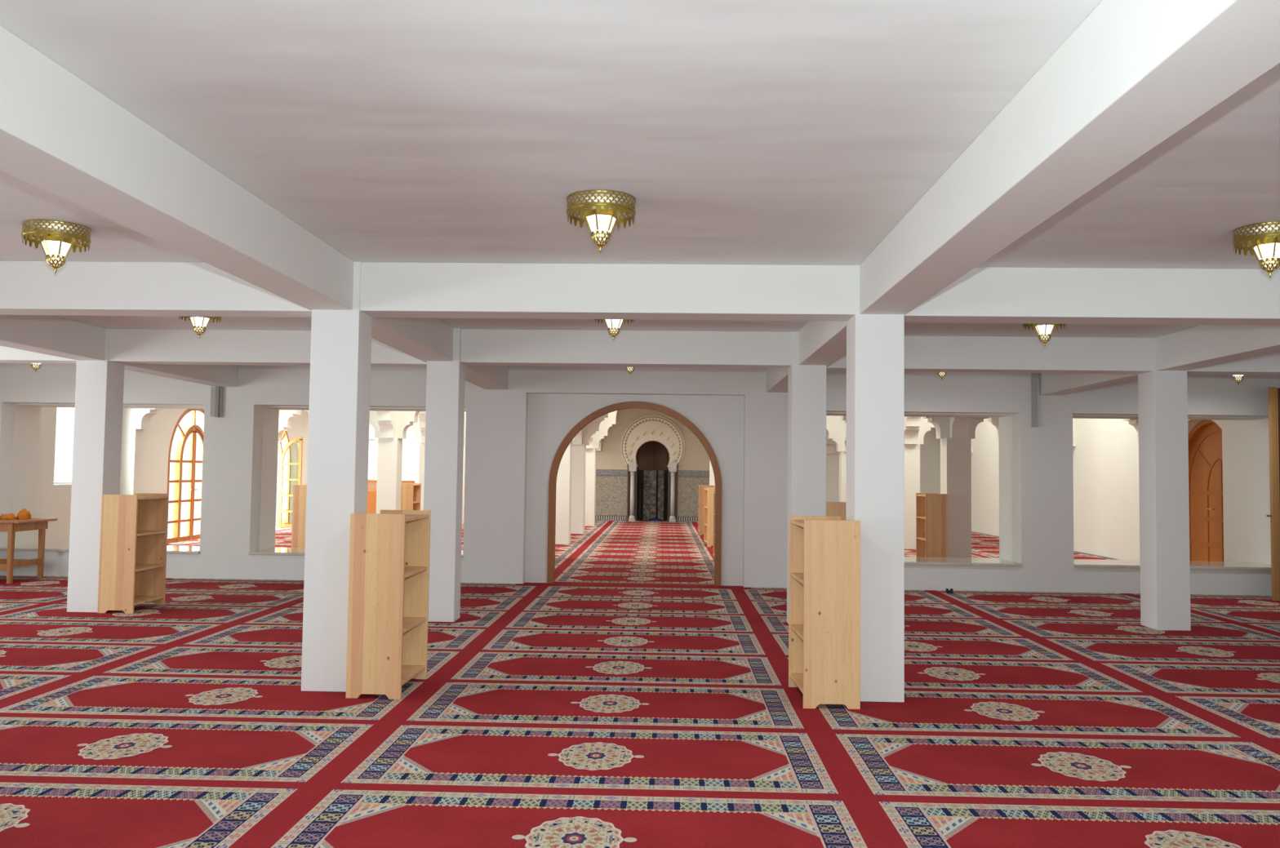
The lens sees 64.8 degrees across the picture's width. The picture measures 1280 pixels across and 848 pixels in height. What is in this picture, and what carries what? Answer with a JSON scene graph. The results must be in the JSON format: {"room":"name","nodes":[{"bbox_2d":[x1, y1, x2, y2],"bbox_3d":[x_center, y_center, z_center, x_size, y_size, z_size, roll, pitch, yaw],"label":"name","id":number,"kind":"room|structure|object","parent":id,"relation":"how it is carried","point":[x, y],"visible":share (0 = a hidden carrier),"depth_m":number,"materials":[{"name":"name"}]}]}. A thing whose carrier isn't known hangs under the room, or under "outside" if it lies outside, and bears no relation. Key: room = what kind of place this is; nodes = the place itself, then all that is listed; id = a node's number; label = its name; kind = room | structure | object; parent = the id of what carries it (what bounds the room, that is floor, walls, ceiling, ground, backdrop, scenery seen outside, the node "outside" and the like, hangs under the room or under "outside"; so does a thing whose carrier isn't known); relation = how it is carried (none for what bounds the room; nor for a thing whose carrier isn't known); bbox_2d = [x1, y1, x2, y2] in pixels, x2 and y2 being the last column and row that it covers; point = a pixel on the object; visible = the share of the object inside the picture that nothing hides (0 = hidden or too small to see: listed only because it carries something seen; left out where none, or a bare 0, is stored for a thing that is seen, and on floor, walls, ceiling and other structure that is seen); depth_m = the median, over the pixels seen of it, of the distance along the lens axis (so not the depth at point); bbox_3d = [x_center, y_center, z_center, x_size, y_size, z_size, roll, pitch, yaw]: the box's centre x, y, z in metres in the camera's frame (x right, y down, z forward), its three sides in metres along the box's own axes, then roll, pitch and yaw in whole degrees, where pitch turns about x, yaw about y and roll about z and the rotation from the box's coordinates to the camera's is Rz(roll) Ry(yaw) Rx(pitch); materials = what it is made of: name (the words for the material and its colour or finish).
{"room":"mosque","nodes":[
{"label":"mosque","id":0,"kind":"room"},
{"bbox_2d":[35,407,308,544],"bbox_3d":[-8.939,0.210,22.338,0.300,4.400,16.500,1,-3,2],"label":"wall","id":1,"kind":"structure","parent":0,"point":[54,501],"depth_m":18.25,"materials":[{"name":"paint"}]},
{"bbox_2d":[53,407,75,484],"bbox_3d":[-9.079,0.330,16.021,0.060,1.250,1.010,1,-3,2],"label":"window","id":2,"kind":"structure","parent":1,"relation":"in","point":[64,482],"depth_m":15.91,"materials":[{"name":"grey stone"}]},
{"bbox_2d":[120,428,143,494],"bbox_3d":[-8.766,1.118,17.231,0.369,2.100,0.270,1,-3,2],"label":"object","id":3,"kind":"structure","parent":1,"relation":"attached to","point":[132,440],"depth_m":17.13,"materials":[{"name":"paint"}]},
{"bbox_2d":[167,408,204,543],"bbox_3d":[-8.915,0.978,20.076,0.119,2.650,2.160,1,-3,2],"label":"door","id":4,"kind":"structure","parent":1,"relation":"in","point":[193,430],"depth_m":19.76,"materials":[{"name":"brown wood"}]},
{"bbox_2d":[276,430,302,528],"bbox_3d":[-8.567,1.175,24.083,0.580,2.650,2.160,1,-3,2],"label":"door","id":5,"kind":"structure","parent":1,"relation":"in","point":[286,451],"depth_m":24.61,"materials":[{"name":"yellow wood"}]},
{"bbox_2d":[0,0,1279,337],"bbox_3d":[-0.439,-1.270,4.932,18.600,0.250,16.300,1,-3,2],"label":"ceiling","id":6,"kind":"structure","parent":0,"point":[791,132],"depth_m":4.03,"materials":[{"name":"paint"}]},
{"bbox_2d":[30,363,41,372],"bbox_3d":[-7.224,-0.749,12.068,0.350,0.275,0.350,1,-3,2],"label":"ceiling lamp","id":7,"kind":"object","parent":6,"relation":"hanging from","point":[36,366],"visible":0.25,"depth_m":12.04,"materials":[{"name":"gold metal"}]},
{"bbox_2d":[0,315,105,360],"bbox_3d":[-5.535,-0.869,8.613,0.280,0.324,3.010,1,-3,2],"label":"ceiling beam","id":8,"kind":"structure","parent":6,"relation":"attached to","point":[49,335],"depth_m":9.28,"materials":[{"name":"white paint"}]},
{"bbox_2d":[21,219,91,274],"bbox_3d":[-3.367,-1.001,5.816,0.350,0.275,0.350,1,-3,2],"label":"ceiling lamp","id":9,"kind":"object","parent":6,"relation":"hanging from","point":[55,245],"visible":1,"depth_m":5.76,"materials":[{"name":"gold metal"}]},
{"bbox_2d":[0,261,311,317],"bbox_3d":[-5.773,-0.949,6.987,7.220,0.326,0.280,1,-3,2],"label":"ceiling beam","id":10,"kind":"structure","parent":6,"relation":"attached to","point":[77,288],"depth_m":6.78,"materials":[{"name":"white paint"}]},
{"bbox_2d":[0,25,354,310],"bbox_3d":[-2.187,-1.149,1.923,0.297,0.324,9.600,1,-3,2],"label":"ceiling beam","id":11,"kind":"structure","parent":6,"relation":"attached to","point":[60,135],"depth_m":4.09,"materials":[{"name":"white paint"}]},
{"bbox_2d":[124,364,238,386],"bbox_3d":[-5.444,-0.719,11.718,0.280,0.324,2.990,1,-3,2],"label":"ceiling beam","id":12,"kind":"structure","parent":6,"relation":"attached to","point":[216,375],"depth_m":12.12,"materials":[{"name":"white paint"}]},
{"bbox_2d":[177,316,222,337],"bbox_3d":[-3.783,-0.869,8.667,0.350,0.275,0.350,1,-3,2],"label":"ceiling lamp","id":13,"kind":"object","parent":6,"relation":"hanging from","point":[200,323],"visible":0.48,"depth_m":8.64,"materials":[{"name":"white glass"}]},
{"bbox_2d":[0,328,426,367],"bbox_3d":[-5.667,-0.790,10.264,7.240,0.326,0.295,1,-3,2],"label":"ceiling beam","id":14,"kind":"structure","parent":6,"relation":"attached to","point":[126,346],"depth_m":10.08,"materials":[{"name":"white paint"}]},
{"bbox_2d":[371,317,453,363],"bbox_3d":[-1.994,-0.830,8.507,0.297,0.324,3.010,1,-3,2],"label":"ceiling beam","id":15,"kind":"structure","parent":6,"relation":"attached to","point":[423,339],"depth_m":8.60,"materials":[{"name":"white paint"}]},
{"bbox_2d":[465,365,508,390],"bbox_3d":[-1.903,-0.679,11.612,0.297,0.324,2.990,1,-3,2],"label":"ceiling beam","id":16,"kind":"structure","parent":6,"relation":"attached to","point":[486,377],"depth_m":12.02,"materials":[{"name":"white paint"}]},
{"bbox_2d":[566,189,635,253],"bbox_3d":[-0.197,-0.997,5.082,0.350,0.275,0.350,1,-3,2],"label":"ceiling lamp","id":17,"kind":"object","parent":6,"relation":"hanging from","point":[600,219],"visible":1,"depth_m":5.02,"materials":[{"name":"gold metal"}]},
{"bbox_2d":[360,262,855,321],"bbox_3d":[-0.227,-0.889,6.793,3.880,0.326,0.295,1,-3,2],"label":"ceiling beam","id":18,"kind":"structure","parent":6,"relation":"attached to","point":[637,291],"depth_m":6.65,"materials":[{"name":"white paint"}]},
{"bbox_2d":[594,319,634,339],"bbox_3d":[-0.218,-0.835,8.450,0.350,0.275,0.350,1,-3,2],"label":"ceiling lamp","id":19,"kind":"object","parent":6,"relation":"hanging from","point":[613,326],"visible":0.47,"depth_m":8.42,"materials":[{"name":"white glass"}]},
{"bbox_2d":[460,328,792,368],"bbox_3d":[-0.131,-0.738,9.908,3.850,0.326,0.295,1,-3,2],"label":"ceiling beam","id":20,"kind":"structure","parent":6,"relation":"attached to","point":[479,347],"depth_m":9.76,"materials":[{"name":"white paint"}]},
{"bbox_2d":[625,367,635,375],"bbox_3d":[-0.113,-0.685,11.535,0.350,0.275,0.350,1,-3,2],"label":"ceiling lamp","id":21,"kind":"object","parent":6,"relation":"hanging from","point":[629,370],"visible":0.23,"depth_m":11.50,"materials":[{"name":"gold metal"}]},
{"bbox_2d":[765,368,788,392],"bbox_3d":[1.730,-0.639,11.504,0.300,0.324,2.990,1,-3,2],"label":"ceiling beam","id":22,"kind":"structure","parent":6,"relation":"attached to","point":[776,379],"depth_m":12.07,"materials":[{"name":"white paint"}]},
{"bbox_2d":[798,320,846,367],"bbox_3d":[1.639,-0.789,8.399,0.300,0.324,3.010,1,-3,2],"label":"ceiling beam","id":23,"kind":"structure","parent":6,"relation":"attached to","point":[822,343],"depth_m":8.62,"materials":[{"name":"white paint"}]},
{"bbox_2d":[937,372,946,379],"bbox_3d":[3.487,-0.634,11.647,0.350,0.275,0.350,1,-3,2],"label":"ceiling lamp","id":24,"kind":"object","parent":6,"relation":"hanging from","point":[941,375],"visible":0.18,"depth_m":11.62,"materials":[{"name":"gold metal"}]},
{"bbox_2d":[1022,323,1066,346],"bbox_3d":[3.415,-0.786,8.511,0.350,0.275,0.350,1,-3,2],"label":"ceiling lamp","id":25,"kind":"object","parent":6,"relation":"hanging from","point":[1043,331],"visible":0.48,"depth_m":8.48,"materials":[{"name":"white glass"}]},
{"bbox_2d":[826,335,1279,375],"bbox_3d":[5.228,-0.668,9.957,6.860,0.326,0.295,1,-3,2],"label":"ceiling beam","id":26,"kind":"structure","parent":6,"relation":"attached to","point":[996,354],"depth_m":9.85,"materials":[{"name":"white paint"}]},
{"bbox_2d":[859,0,1279,315],"bbox_3d":[1.445,-1.109,1.814,0.300,0.324,9.600,1,-3,2],"label":"ceiling beam","id":27,"kind":"structure","parent":6,"relation":"attached to","point":[1133,74],"depth_m":3.21,"materials":[{"name":"white paint"}]},
{"bbox_2d":[1039,373,1137,395],"bbox_3d":[5.200,-0.600,11.400,0.280,0.324,2.990,1,-3,2],"label":"ceiling beam","id":28,"kind":"structure","parent":6,"relation":"attached to","point":[1050,384],"depth_m":11.81,"materials":[{"name":"white paint"}]},
{"bbox_2d":[904,266,1279,325],"bbox_3d":[5.136,-0.828,6.670,6.850,0.326,0.300,1,-3,2],"label":"ceiling beam","id":29,"kind":"structure","parent":6,"relation":"attached to","point":[984,295],"depth_m":6.59,"materials":[{"name":"white paint"}]},
{"bbox_2d":[1155,324,1279,370],"bbox_3d":[5.109,-0.751,8.295,0.280,0.324,3.010,1,-3,2],"label":"ceiling beam","id":30,"kind":"structure","parent":6,"relation":"attached to","point":[1200,346],"depth_m":8.81,"materials":[{"name":"white paint"}]},
{"bbox_2d":[1231,374,1244,384],"bbox_3d":[6.961,-0.587,11.733,0.350,0.275,0.350,1,-3,2],"label":"ceiling lamp","id":31,"kind":"object","parent":6,"relation":"hanging from","point":[1237,377],"visible":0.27,"depth_m":11.70,"materials":[{"name":"white glass"}]},
{"bbox_2d":[1232,221,1279,277],"bbox_3d":[3.437,-0.931,5.503,0.350,0.275,0.350,1,-3,2],"label":"ceiling lamp","id":32,"kind":"object","parent":6,"relation":"hanging from","point":[1266,246],"visible":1,"depth_m":5.46,"materials":[{"name":"gold metal"}]},
{"bbox_2d":[0,363,1279,595],"bbox_3d":[-0.230,-0.122,13.169,18.250,4.399,0.270,1,-3,2],"label":"wall partition","id":33,"kind":"structure","parent":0,"point":[496,431],"depth_m":13.02,"materials":[{"name":"white paint"}]},
{"bbox_2d":[0,543,199,553],"bbox_3d":[-7.065,1.672,13.543,2.703,0.032,0.850,1,-3,2],"label":"window sill","id":34,"kind":"structure","parent":33,"relation":"in","point":[34,547],"depth_m":13.29,"materials":[{"name":"beige stone"}]},
{"bbox_2d":[209,386,223,417],"bbox_3d":[-5.526,-0.287,13.157,0.140,0.397,0.079,1,-3,2],"label":"duct","id":35,"kind":"object","parent":33,"relation":"attached to","point":[216,393],"visible":1,"depth_m":13.14,"materials":[{"name":"grey plastic"}]},
{"bbox_2d":[248,546,462,557],"bbox_3d":[-3.664,1.710,13.441,2.788,0.032,0.850,1,-3,2],"label":"window sill","id":36,"kind":"structure","parent":33,"relation":"in","point":[273,551],"depth_m":13.18,"materials":[{"name":"beige stone"}]},
{"bbox_2d":[546,401,721,586],"bbox_3d":[-0.063,0.894,13.162,2.250,2.375,0.155,1,-3,2],"label":"door frame","id":37,"kind":"structure","parent":33,"relation":"attached to","point":[588,419],"depth_m":13.11,"materials":[{"name":"brown wood"}]},
{"bbox_2d":[524,393,744,586],"bbox_3d":[-0.069,0.849,13.192,2.830,2.466,0.120,1,-3,2],"label":"arch panel","id":38,"kind":"object","parent":33,"relation":"attached to","point":[551,417],"visible":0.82,"depth_m":13.15,"materials":[{"name":"white paint"}]},
{"bbox_2d":[904,556,1022,566],"bbox_3d":[3.455,1.789,13.228,2.793,0.032,0.850,1,-3,2],"label":"window sill","id":39,"kind":"structure","parent":33,"relation":"in","point":[908,560],"depth_m":12.96,"materials":[{"name":"beige stone"}]},
{"bbox_2d":[1031,373,1037,426],"bbox_3d":[5.029,-0.324,12.858,0.060,0.715,0.059,1,-3,2],"label":"duct","id":40,"kind":"object","parent":33,"relation":"attached to","point":[1033,375],"visible":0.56,"depth_m":12.83,"materials":[{"name":"white paint"}]},
{"bbox_2d":[1073,559,1271,569],"bbox_3d":[6.871,1.827,13.126,2.728,0.032,0.850,1,-3,2],"label":"window sill","id":41,"kind":"structure","parent":33,"relation":"in","point":[1077,562],"depth_m":12.91,"materials":[{"name":"beige stone"}]},
{"bbox_2d":[10,403,1271,564],"bbox_3d":[-0.218,-0.103,13.568,18.250,4.399,0.530,1,-3,2],"label":"wall","id":42,"kind":"structure","parent":0,"point":[24,482],"depth_m":13.51,"materials":[{"name":"paint"}]},
{"bbox_2d":[376,410,464,443],"bbox_3d":[-5.028,-0.785,22.271,0.278,2.320,16.520,1,-3,2],"label":"trim","id":43,"kind":"structure","parent":42,"relation":"attached to","point":[386,420],"depth_m":20.29,"materials":[{"name":"paint"}]},
{"bbox_2d":[572,428,601,451],"bbox_3d":[-1.530,-0.747,22.166,0.278,2.320,16.520,1,-3,2],"label":"trim","id":44,"kind":"structure","parent":42,"relation":"attached to","point":[579,436],"depth_m":23.58,"materials":[{"name":"paint"}]},
{"bbox_2d":[826,416,971,453],"bbox_3d":[5.437,-0.669,21.958,0.278,2.320,16.520,1,-3,2],"label":"trim","id":45,"kind":"structure","parent":42,"relation":"attached to","point":[958,426],"depth_m":19.76,"materials":[{"name":"paint"}]},
{"bbox_2d":[169,520,1118,559],"bbox_3d":[-0.001,2.678,22.707,18.500,0.230,18.000,1,-3,2],"label":"floor","id":46,"kind":"structure","parent":0,"point":[595,520],"depth_m":25.87,"materials":[{"name":"red carpet"}]},
{"bbox_2d":[636,483,643,520],"bbox_3d":[0.003,2.350,30.555,0.180,1.138,0.180,1,-3,2],"label":"microphone stand","id":47,"kind":"object","parent":46,"relation":"on","point":[639,519],"visible":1,"depth_m":30.54,"materials":[{"name":"black plastic"}]},
{"bbox_2d":[167,520,1117,585],"bbox_3d":[-0.080,2.502,21.666,17.460,0.020,17.060,1,-3,2],"label":"carpet","id":48,"kind":"object","parent":46,"relation":"on","point":[607,552],"visible":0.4,"depth_m":18.50,"materials":[{"name":"red carpet"}]},
{"bbox_2d":[291,484,306,547],"bbox_3d":[-5.742,1.637,17.500,0.352,1.165,0.645,1,-3,2],"label":"bookshelf","id":49,"kind":"object","parent":48,"relation":"on","point":[300,491],"visible":0.27,"depth_m":17.18,"materials":[{"name":"brown wood"}]},
{"bbox_2d":[376,436,402,513],"bbox_3d":[-5.104,1.322,20.519,0.400,2.100,0.400,1,-3,2],"label":"pillar","id":50,"kind":"structure","parent":48,"relation":"on","point":[389,453],"depth_m":20.34,"materials":[{"name":"paint"}]},
{"bbox_2d":[367,480,414,513],"bbox_3d":[-6.724,1.990,25.141,2.200,1.170,0.050,1,-3,2],"label":"lattice screen","id":51,"kind":"object","parent":48,"relation":"on","point":[371,495],"visible":0.14,"depth_m":25.12,"materials":[{"name":"brown wood"}]},
{"bbox_2d":[400,483,421,510],"bbox_3d":[-4.837,1.819,21.050,0.352,1.165,0.645,1,-3,2],"label":"bookshelf","id":52,"kind":"object","parent":48,"relation":"on","point":[411,492],"visible":0.28,"depth_m":20.75,"materials":[{"name":"brown wood"}]},
{"bbox_2d":[418,442,425,510],"bbox_3d":[-5.004,1.487,23.913,0.400,2.100,0.400,1,-3,2],"label":"pillar","id":53,"kind":"structure","parent":48,"relation":"on","point":[422,446],"depth_m":23.73,"materials":[{"name":"paint"}]},
{"bbox_2d":[462,446,465,524],"bbox_3d":[-4.904,1.651,27.308,0.400,2.100,0.400,1,-3,2],"label":"pillar","id":54,"kind":"structure","parent":48,"relation":"on","point":[464,459],"depth_m":27.10,"materials":[{"name":"paint"}]},
{"bbox_2d":[555,440,572,544],"bbox_3d":[-1.605,1.361,20.414,0.400,2.100,0.400,1,-3,2],"label":"pillar","id":55,"kind":"structure","parent":48,"relation":"on","point":[563,486],"depth_m":20.21,"materials":[{"name":"paint"}]},
{"bbox_2d":[570,444,586,533],"bbox_3d":[-1.506,1.526,23.808,0.400,2.100,0.400,1,-3,2],"label":"pillar","id":56,"kind":"structure","parent":48,"relation":"on","point":[579,451],"depth_m":23.61,"materials":[{"name":"paint"}]},
{"bbox_2d":[584,447,596,526],"bbox_3d":[-1.406,1.690,27.203,0.400,2.100,0.400,1,-3,2],"label":"pillar","id":57,"kind":"structure","parent":48,"relation":"on","point":[590,468],"depth_m":27.01,"materials":[{"name":"paint"}]},
{"bbox_2d":[628,462,636,521],"bbox_3d":[-0.229,2.012,30.058,0.224,1.760,0.190,1,-3,2],"label":"column","id":58,"kind":"structure","parent":48,"relation":"on","point":[632,465],"depth_m":30.00,"materials":[{"name":"grey stone"}]},
{"bbox_2d":[669,462,676,521],"bbox_3d":[0.974,2.026,30.021,0.224,1.760,0.190,1,-3,2],"label":"column","id":59,"kind":"structure","parent":48,"relation":"on","point":[673,466],"depth_m":29.97,"materials":[{"name":"grey stone"}]},
{"bbox_2d":[697,484,714,535],"bbox_3d":[1.568,2.035,23.876,0.352,1.165,0.645,1,-3,2],"label":"bookshelf","id":60,"kind":"object","parent":48,"relation":"on","point":[701,487],"visible":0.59,"depth_m":23.57,"materials":[{"name":"brown wood"}]},
{"bbox_2d":[703,487,715,546],"bbox_3d":[1.490,1.858,20.210,0.352,1.165,0.645,1,-3,-2],"label":"bookshelf","id":61,"kind":"object","parent":48,"relation":"on","point":[708,491],"visible":0.46,"depth_m":19.90,"materials":[{"name":"brown wood"}]},
{"bbox_2d":[709,459,715,487],"bbox_3d":[2.072,1.729,27.099,0.400,2.100,0.400,1,-3,2],"label":"pillar","id":62,"kind":"structure","parent":48,"relation":"on","point":[712,482],"depth_m":26.92,"materials":[{"name":"paint"}]},
{"bbox_2d":[712,490,715,559],"bbox_3d":[1.429,1.689,16.713,0.352,1.165,0.645,1,-3,-3],"label":"bookshelf","id":63,"kind":"object","parent":48,"relation":"on","point":[713,491],"visible":0.16,"depth_m":17.01,"materials":[{"name":"brown wood"}]},
{"bbox_2d":[826,502,845,520],"bbox_3d":[1.984,1.386,10.264,0.352,1.165,0.645,1,-3,2],"label":"bookshelf","id":64,"kind":"object","parent":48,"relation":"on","point":[833,508],"visible":0.02,"depth_m":9.97,"materials":[{"name":"brown wood"}]},
{"bbox_2d":[839,450,846,502],"bbox_3d":[5.561,1.768,26.995,0.400,2.100,0.400,1,-3,2],"label":"pillar","id":65,"kind":"structure","parent":48,"relation":"on","point":[842,455],"depth_m":26.84,"materials":[{"name":"paint"}]},
{"bbox_2d":[904,443,919,549],"bbox_3d":[5.361,1.438,20.206,0.400,2.100,0.400,1,-3,2],"label":"pillar","id":66,"kind":"structure","parent":48,"relation":"on","point":[912,451],"depth_m":20.01,"materials":[{"name":"paint"}]},
{"bbox_2d":[915,493,947,557],"bbox_3d":[4.784,1.723,16.545,0.352,1.165,0.645,1,-3,2],"label":"bookshelf","id":67,"kind":"object","parent":48,"relation":"on","point":[931,508],"visible":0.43,"depth_m":16.24,"materials":[{"name":"brown wood"}]},
{"bbox_2d":[940,436,971,557],"bbox_3d":[5.261,1.274,16.811,0.400,2.100,0.400,1,-3,2],"label":"pillar","id":68,"kind":"structure","parent":48,"relation":"on","point":[955,453],"depth_m":16.62,"materials":[{"name":"paint"}]},
{"bbox_2d":[643,470,656,520],"bbox_3d":[0.298,2.169,30.675,0.390,1.520,0.040,1,-3,2],"label":"marble slab","id":69,"kind":"object","parent":46,"relation":"on","point":[649,476],"visible":0.86,"depth_m":30.66,"materials":[{"name":"grey stone"}]},
{"bbox_2d":[657,470,663,520],"bbox_3d":[0.633,2.173,30.665,0.180,1.520,0.040,1,-3,2],"label":"marble slab","id":70,"kind":"object","parent":46,"relation":"on","point":[660,473],"visible":0.86,"depth_m":30.65,"materials":[{"name":"grey stone"}]},
{"bbox_2d":[635,440,670,520],"bbox_3d":[0.390,1.649,30.877,1.267,2.620,0.937,1,-3,2],"label":"niche","id":71,"kind":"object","parent":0,"point":[651,455],"depth_m":31.09,"materials":[{"name":"brown paint"}]},
{"bbox_2d":[367,424,940,521],"bbox_3d":[0.191,0.711,30.384,18.080,4.399,0.150,1,-3,2],"label":"wall","id":72,"kind":"structure","parent":0,"point":[930,451],"depth_m":30.10,"materials":[{"name":"paint"}]},
{"bbox_2d":[368,439,375,479],"bbox_3d":[-8.241,1.083,30.618,0.420,1.230,0.060,1,-3,2],"label":"window","id":73,"kind":"structure","parent":72,"relation":"in","point":[369,439],"depth_m":30.58,"materials":[{"name":"grey stone"}]},
{"bbox_2d":[595,469,627,520],"bbox_3d":[-2.450,2.103,30.289,4.138,1.515,0.057,1,-3,2],"label":"dado","id":74,"kind":"object","parent":72,"relation":"attached to","point":[611,484],"visible":0.36,"depth_m":30.22,"materials":[{"name":"tile"}]},
{"bbox_2d":[595,408,709,471],"bbox_3d":[0.304,0.194,30.310,9.600,2.370,0.036,1,-3,2],"label":"wall panel","id":75,"kind":"object","parent":72,"relation":"attached to","point":[695,457],"visible":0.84,"depth_m":30.28,"materials":[{"name":"paint"}]},
{"bbox_2d":[621,415,684,467],"bbox_3d":[0.384,0.527,30.234,1.910,1.560,0.075,1,-3,2],"label":"surround","id":76,"kind":"object","parent":75,"relation":"attached to","point":[644,432],"visible":1,"depth_m":30.23,"materials":[{"name":"paint"}]},
{"bbox_2d":[626,463,678,521],"bbox_3d":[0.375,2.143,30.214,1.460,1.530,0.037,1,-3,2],"label":"trim","id":77,"kind":"structure","parent":72,"relation":"attached to","point":[669,473],"depth_m":30.20,"materials":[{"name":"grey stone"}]},
{"bbox_2d":[677,470,709,521],"bbox_3d":[3.104,2.165,30.123,3.948,1.515,0.057,1,-3,2],"label":"dado","id":78,"kind":"object","parent":72,"relation":"attached to","point":[689,481],"visible":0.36,"depth_m":30.16,"materials":[{"name":"stone"}]},
{"bbox_2d":[971,418,1222,559],"bbox_3d":[8.902,0.408,21.804,0.400,4.400,16.500,1,-3,2],"label":"wall","id":79,"kind":"structure","parent":0,"point":[1105,454],"depth_m":19.03,"materials":[{"name":"paint"}]},
{"bbox_2d":[122,408,1138,440],"bbox_3d":[-0.178,-0.974,17.080,17.520,2.320,0.280,1,-3,2],"label":"trim","id":80,"kind":"structure","parent":79,"relation":"attached to","point":[132,418],"depth_m":17.06,"materials":[{"name":"paint"}]},
{"bbox_2d":[278,409,999,445],"bbox_3d":[0.021,-0.645,23.869,17.520,2.320,0.280,1,-3,2],"label":"trim","id":81,"kind":"structure","parent":79,"relation":"attached to","point":[286,417],"depth_m":23.84,"materials":[{"name":"paint"}]},
{"bbox_2d":[463,410,973,453],"bbox_3d":[0.121,-0.480,27.263,17.520,2.320,0.280,1,-3,2],"label":"trim","id":82,"kind":"structure","parent":79,"relation":"attached to","point":[834,425],"depth_m":27.01,"materials":[{"name":"paint"}]},
{"bbox_2d":[368,410,1075,446],"bbox_3d":[-0.079,-0.810,20.474,17.520,2.320,0.280,1,-3,2],"label":"trim","id":83,"kind":"structure","parent":79,"relation":"attached to","point":[404,420],"depth_m":20.44,"materials":[{"name":"paint"}]},
{"bbox_2d":[1187,419,1223,561],"bbox_3d":[8.760,1.097,15.315,0.140,2.398,2.156,1,-3,2],"label":"door","id":84,"kind":"structure","parent":79,"relation":"in","point":[1205,439],"depth_m":15.67,"materials":[{"name":"brown wood"}]},
{"bbox_2d":[1222,420,1254,561],"bbox_3d":[8.366,0.024,13.956,0.209,4.400,0.760,1,-3,2],"label":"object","id":85,"kind":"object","parent":79,"relation":"attached to","point":[1238,517],"visible":0.21,"depth_m":13.91,"materials":[{"name":"paint"}]},
{"bbox_3d":[-0.466,1.829,5.183,18.600,0.230,17.100,1,-3,2],"label":"floor","id":86,"kind":"structure","parent":0,"visible":0},
{"bbox_2d":[0,575,1279,847],"bbox_3d":[-0.493,1.697,5.050,17.950,0.020,16.220,1,-3,2],"label":"carpet","id":87,"kind":"object","parent":86,"relation":"on","point":[544,715],"visible":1,"depth_m":5.66,"materials":[{"name":"red carpet"}]},
{"bbox_2d":[0,517,57,583],"bbox_3d":[-8.264,1.571,12.637,1.460,0.765,0.780,1,-3,2],"label":"table","id":88,"kind":"object","parent":87,"relation":"on","point":[11,526],"visible":1,"depth_m":12.50,"materials":[{"name":"brown wood"}]},
{"bbox_2d":[0,513,17,519],"bbox_3d":[-7.902,1.155,12.619,0.198,0.074,0.146,1,-3,2],"label":"cloth","id":89,"kind":"object","parent":88,"relation":"on","point":[11,516],"visible":1,"depth_m":12.58,"materials":[{"name":"orange fabric"}]},
{"bbox_2d":[16,508,31,519],"bbox_3d":[-7.763,1.128,12.695,0.168,0.139,0.133,1,-3,2],"label":"cloth","id":90,"kind":"object","parent":88,"relation":"on","point":[24,513],"visible":1,"depth_m":12.66,"materials":[{"name":"orange fabric"}]},
{"bbox_2d":[66,328,124,612],"bbox_3d":[-5.490,0.459,10.195,0.315,2.823,0.320,1,-3,2],"label":"pillar","id":91,"kind":"structure","parent":87,"relation":"on","point":[100,384],"depth_m":10.04,"materials":[{"name":"paint"}]},
{"bbox_2d":[97,493,168,613],"bbox_3d":[-5.149,1.296,10.269,0.352,1.165,0.645,1,-3,1],"label":"bookshelf","id":92,"kind":"object","parent":87,"relation":"on","point":[132,569],"visible":1,"depth_m":9.97,"materials":[{"name":"brown wood"}]},
{"bbox_2d":[301,261,372,692],"bbox_3d":[-2.025,0.337,6.766,0.320,2.823,0.285,1,-3,2],"label":"pillar","id":93,"kind":"structure","parent":87,"relation":"on","point":[340,381],"depth_m":6.63,"materials":[{"name":"paint"}]},
{"bbox_2d":[345,510,430,699],"bbox_3d":[-1.663,1.169,6.717,0.352,1.165,0.645,1,-3,3],"label":"bookshelf","id":94,"kind":"object","parent":87,"relation":"on","point":[388,573],"visible":1,"depth_m":6.41,"materials":[{"name":"brown wood"}]},
{"bbox_2d":[423,328,465,622],"bbox_3d":[-1.913,0.486,9.838,0.318,2.823,0.280,1,-3,2],"label":"pillar","id":95,"kind":"structure","parent":87,"relation":"on","point":[445,380],"depth_m":9.71,"materials":[{"name":"paint"}]},
{"bbox_2d":[786,331,826,623],"bbox_3d":[1.618,0.529,9.798,0.330,2.823,0.330,1,-3,2],"label":"pillar","id":96,"kind":"structure","parent":87,"relation":"on","point":[806,384],"depth_m":9.66,"materials":[{"name":"paint"}]},
{"bbox_2d":[788,515,860,709],"bbox_3d":[1.197,1.200,6.600,0.352,1.165,0.645,1,-3,0],"label":"bookshelf","id":97,"kind":"object","parent":87,"relation":"on","point":[824,596],"visible":1,"depth_m":6.29,"materials":[{"name":"brown wood"}]},
{"bbox_2d":[845,265,904,702],"bbox_3d":[1.556,0.379,6.692,0.318,2.823,0.330,1,-3,2],"label":"pillar","id":98,"kind":"structure","parent":87,"relation":"on","point":[875,343],"depth_m":6.53,"materials":[{"name":"paint"}]},
{"bbox_2d":[1137,337,1191,631],"bbox_3d":[5.143,0.578,9.907,0.320,2.823,0.340,1,-3,2],"label":"pillar","id":99,"kind":"structure","parent":87,"relation":"on","point":[1162,395],"depth_m":9.76,"materials":[{"name":"paint"}]},
{"bbox_2d":[1266,386,1279,600],"bbox_3d":[8.100,0.847,12.241,0.982,2.585,0.060,1,-3,2],"label":"door","id":100,"kind":"structure","parent":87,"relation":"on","point":[1273,393],"depth_m":12.24,"materials":[{"name":"brown wood"}]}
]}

